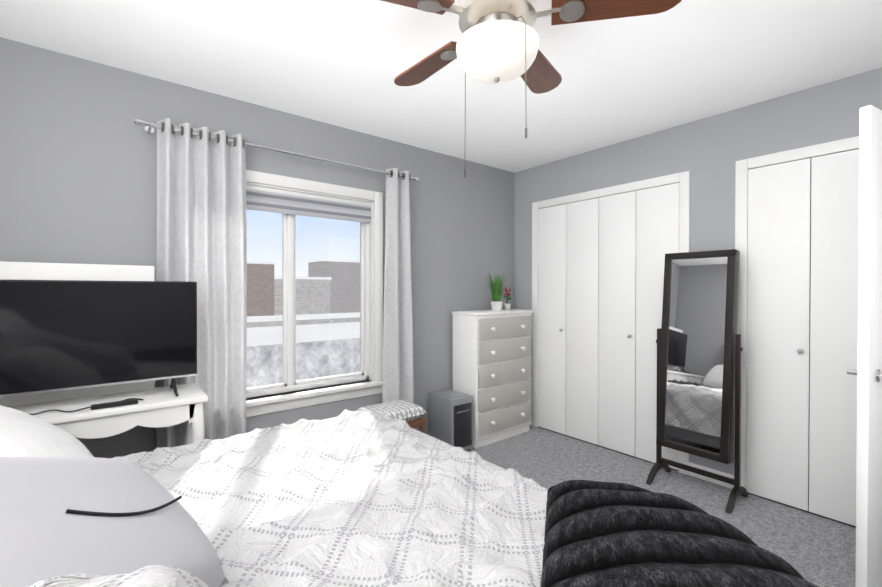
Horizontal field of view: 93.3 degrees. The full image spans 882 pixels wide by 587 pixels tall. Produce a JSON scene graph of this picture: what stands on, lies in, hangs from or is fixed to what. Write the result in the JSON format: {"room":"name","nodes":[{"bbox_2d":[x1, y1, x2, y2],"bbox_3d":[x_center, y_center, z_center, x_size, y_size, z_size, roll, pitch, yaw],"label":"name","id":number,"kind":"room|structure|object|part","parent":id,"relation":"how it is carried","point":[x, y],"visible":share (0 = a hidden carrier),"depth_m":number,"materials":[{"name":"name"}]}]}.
{"room":"bedroom","nodes":[
{"label":"bedroom","id":0,"kind":"room"},
{"bbox_2d":[0,37,513,458],"bbox_3d":[-0.939,0.039,2.879,4.450,2.440,0.150,0,1,-39],"label":"wall","id":1,"kind":"structure","parent":0,"point":[78,165],"depth_m":2.60,"materials":[{"name":"grey paint"}]},
{"bbox_2d":[134,118,418,180],"bbox_3d":[-0.901,-0.890,2.732,1.799,0.044,0.112,0,1,-39],"label":"curtain rod","id":2,"kind":"object","parent":1,"relation":"attached to","point":[149,128],"visible":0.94,"depth_m":2.58,"materials":[{"name":"metal"}]},
{"bbox_2d":[156,118,246,447],"bbox_3d":[-1.329,0.161,2.349,0.458,2.175,0.116,0,1,-39],"label":"curtain","id":3,"kind":"object","parent":2,"relation":"hanging from","point":[201,216],"visible":0.71,"depth_m":2.36,"materials":[{"name":"fabric"}]},
{"bbox_2d":[382,168,413,402],"bbox_3d":[-0.306,0.154,3.171,0.273,2.175,0.117,0,1,-39],"label":"curtain","id":4,"kind":"object","parent":2,"relation":"hanging from","point":[397,375],"visible":0.88,"depth_m":3.13,"materials":[{"name":"fabric"}]},
{"bbox_2d":[214,170,385,416],"bbox_3d":[-0.975,0.000,2.756,1.380,1.520,0.115,0,1,-39],"label":"window","id":5,"kind":"structure","parent":1,"relation":"in","point":[265,404],"depth_m":3.00,"materials":[{"name":"white wood"}]},
{"bbox_2d":[246,184,370,222],"bbox_3d":[-0.991,-0.601,2.771,1.170,0.152,0.036,0,1,-39],"label":"roman shade","id":6,"kind":"object","parent":5,"relation":"attached to","point":[291,203],"depth_m":2.81,"materials":[{"name":"fabric"}]},
{"bbox_3d":[-1.030,-0.016,2.825,1.160,1.310,0.004,0,1,-39],"label":"glass","id":7,"kind":"part","parent":1,"relation":"part of","materials":[{"name":"clear glass"}]},
{"bbox_3d":[-1.027,-0.016,2.821,1.200,1.350,0.060,0,1,-39],"label":"frame","id":8,"kind":"part","parent":1,"relation":"part of","materials":[{"name":"plastic"}]},
{"bbox_2d":[0,0,881,172],"bbox_3d":[0.190,-1.220,1.466,4.450,0.100,3.750,0,1,-39],"label":"ceiling","id":9,"kind":"structure","parent":0,"point":[343,63],"depth_m":2.09,"materials":[{"name":"white paint"}]},
{"bbox_2d":[381,0,681,177],"bbox_3d":[0.161,-0.799,1.462,1.118,0.739,1.074,0,1,-39],"label":"fan","id":10,"kind":"object","parent":9,"relation":"hanging from","point":[497,42],"visible":1,"depth_m":1.36,"materials":[{"name":"brown wood"}]},
{"bbox_2d":[465,425,855,586],"bbox_3d":[0.190,1.320,1.487,4.450,0.100,3.750,0,1,-39],"label":"floor","id":11,"kind":"structure","parent":0,"point":[818,551],"depth_m":2.60,"materials":[{"name":"grey carpet"}]},
{"bbox_2d":[0,261,207,444],"bbox_3d":[-1.692,0.567,1.745,1.210,1.407,0.360,0,1,-39],"label":"console table","id":12,"kind":"object","parent":11,"relation":"on","point":[165,406],"visible":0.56,"depth_m":1.88,"materials":[{"name":"white wood"}]},
{"bbox_2d":[0,279,196,414],"bbox_3d":[-1.588,0.215,1.806,0.930,0.544,0.281,0,1,-39],"label":"tv","id":13,"kind":"object","parent":12,"relation":"on","point":[59,335],"visible":0.9,"depth_m":1.84,"materials":[{"name":"plastic"}]},
{"bbox_2d":[358,400,426,432],"bbox_3d":[-0.336,1.008,2.800,0.400,0.503,0.300,0,1,-39],"label":"stool","id":14,"kind":"object","parent":11,"relation":"on","point":[411,414],"visible":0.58,"depth_m":2.76,"materials":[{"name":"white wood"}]},
{"bbox_2d":[0,405,817,586],"bbox_3d":[-0.462,0.650,0.880,2.341,1.250,2.430,0,1,-39],"label":"bed","id":15,"kind":"object","parent":11,"relation":"on","point":[349,498],"visible":1,"depth_m":1.04,"materials":[{"name":"fabric"}]},
{"bbox_2d":[29,409,547,586],"bbox_3d":[-0.315,0.736,1.096,1.661,0.755,2.279,0,1,-39],"label":"duvet","id":16,"kind":"object","parent":15,"relation":"on","point":[359,498],"depth_m":1.12,"materials":[{"name":"white fabric"}]},
{"bbox_2d":[541,480,817,586],"bbox_3d":[0.374,0.803,0.681,1.288,0.509,1.069,0,1,-39],"label":"fur throw","id":17,"kind":"object","parent":15,"relation":"on","point":[594,533],"depth_m":0.92,"materials":[{"name":"black fur"}]},
{"bbox_2d":[429,389,472,450],"bbox_3d":[0.080,1.032,3.372,0.235,0.446,0.301,0,1,-39],"label":"appliance","id":18,"kind":"object","parent":11,"relation":"on","point":[450,417],"visible":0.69,"depth_m":3.27,"materials":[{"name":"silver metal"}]},
{"bbox_2d":[452,309,533,447],"bbox_3d":[0.477,0.702,3.666,0.719,1.100,0.346,0,1,-39],"label":"dresser","id":19,"kind":"object","parent":11,"relation":"on","point":[492,362],"visible":0.98,"depth_m":3.50,"materials":[{"name":"white wood"}]},
{"bbox_2d":[486,271,507,310],"bbox_3d":[0.497,-0.024,3.728,0.271,0.350,0.280,0,1,-39],"label":"potted plant","id":20,"kind":"object","parent":19,"relation":"on","point":[496,293],"visible":1,"depth_m":3.68,"materials":[{"name":"plant"}]},
{"bbox_2d":[503,288,511,309],"bbox_3d":[0.607,0.048,3.818,0.092,0.204,0.087,0,1,-39],"label":"potted plant","id":21,"kind":"object","parent":19,"relation":"on","point":[507,306],"visible":1,"depth_m":3.80,"materials":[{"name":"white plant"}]},
{"bbox_2d":[646,249,747,513],"bbox_3d":[1.634,0.495,2.668,0.330,1.530,0.494,0,1,-39],"label":"mirror","id":22,"kind":"object","parent":11,"relation":"on","point":[699,347],"visible":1,"depth_m":2.62,"materials":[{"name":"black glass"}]},
{"bbox_2d":[514,67,881,474],"bbox_3d":[1.912,0.040,2.765,0.150,2.440,3.600,0,1,-39],"label":"wall","id":23,"kind":"structure","parent":0,"point":[708,152],"depth_m":2.79,"materials":[{"name":"grey paint"}]},
{"bbox_2d":[538,183,678,469],"bbox_3d":[1.276,0.231,3.398,0.044,2.024,1.226,0,1,-39],"label":"closet doors","id":24,"kind":"structure","parent":23,"relation":"in","point":[601,262],"depth_m":3.36,"materials":[{"name":"white wood"}]},
{"bbox_2d":[532,171,689,474],"bbox_3d":[1.289,0.202,3.408,0.018,2.105,1.360,0,1,-39],"label":"trim","id":25,"kind":"structure","parent":23,"relation":"attached to","point":[682,179],"depth_m":3.40,"materials":[{"name":"white wood"}]},
{"bbox_2d":[530,416,733,488],"bbox_3d":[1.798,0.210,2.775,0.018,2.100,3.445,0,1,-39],"label":"baseboard","id":26,"kind":"structure","parent":23,"relation":"attached to","point":[718,482],"depth_m":2.78,"materials":[{"name":"wood"}]},
{"bbox_2d":[734,136,858,527],"bbox_3d":[2.111,0.210,2.384,0.018,2.105,0.730,0,1,-39],"label":"trim","id":27,"kind":"structure","parent":23,"relation":"attached to","point":[743,167],"depth_m":2.62,"materials":[{"name":"white wood"}]},
{"bbox_2d":[746,149,858,525],"bbox_3d":[2.099,0.239,2.375,0.044,2.024,0.596,0,1,-39],"label":"closet doors","id":28,"kind":"structure","parent":23,"relation":"in","point":[790,309],"depth_m":2.40,"materials":[{"name":"white wood"}]},
{"bbox_2d":[846,105,881,586],"bbox_3d":[2.027,0.246,1.888,0.712,2.018,0.208,0,1,-39],"label":"entry door","id":29,"kind":"structure","parent":23,"relation":"in","point":[867,371],"depth_m":1.71,"materials":[{"name":"white wood"}]},
{"label":"outside","id":30,"kind":"structure","parent":0,"visible":0},
{"bbox_2d":[246,209,359,276],"bbox_3d":[-5.220,-1.786,8.308,28.000,12.000,0.001,0,1,-39],"label":"sky","id":31,"kind":"structure","parent":30,"point":[325,232],"depth_m":9.89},
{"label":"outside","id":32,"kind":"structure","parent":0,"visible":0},
{"bbox_2d":[246,307,359,387],"bbox_3d":[-2.281,2.294,7.080,11.000,3.860,2.450,0,1,-39],"label":"snowy ground","id":33,"kind":"structure","parent":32,"point":[268,333],"depth_m":5.96,"materials":[{"name":"white snow"}]},
{"bbox_2d":[247,259,359,310],"bbox_3d":[-2.552,1.720,9.413,7.621,4.970,1.369,0,1,-42],"label":"building","id":34,"kind":"structure","parent":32,"point":[327,288],"depth_m":8.56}
]}

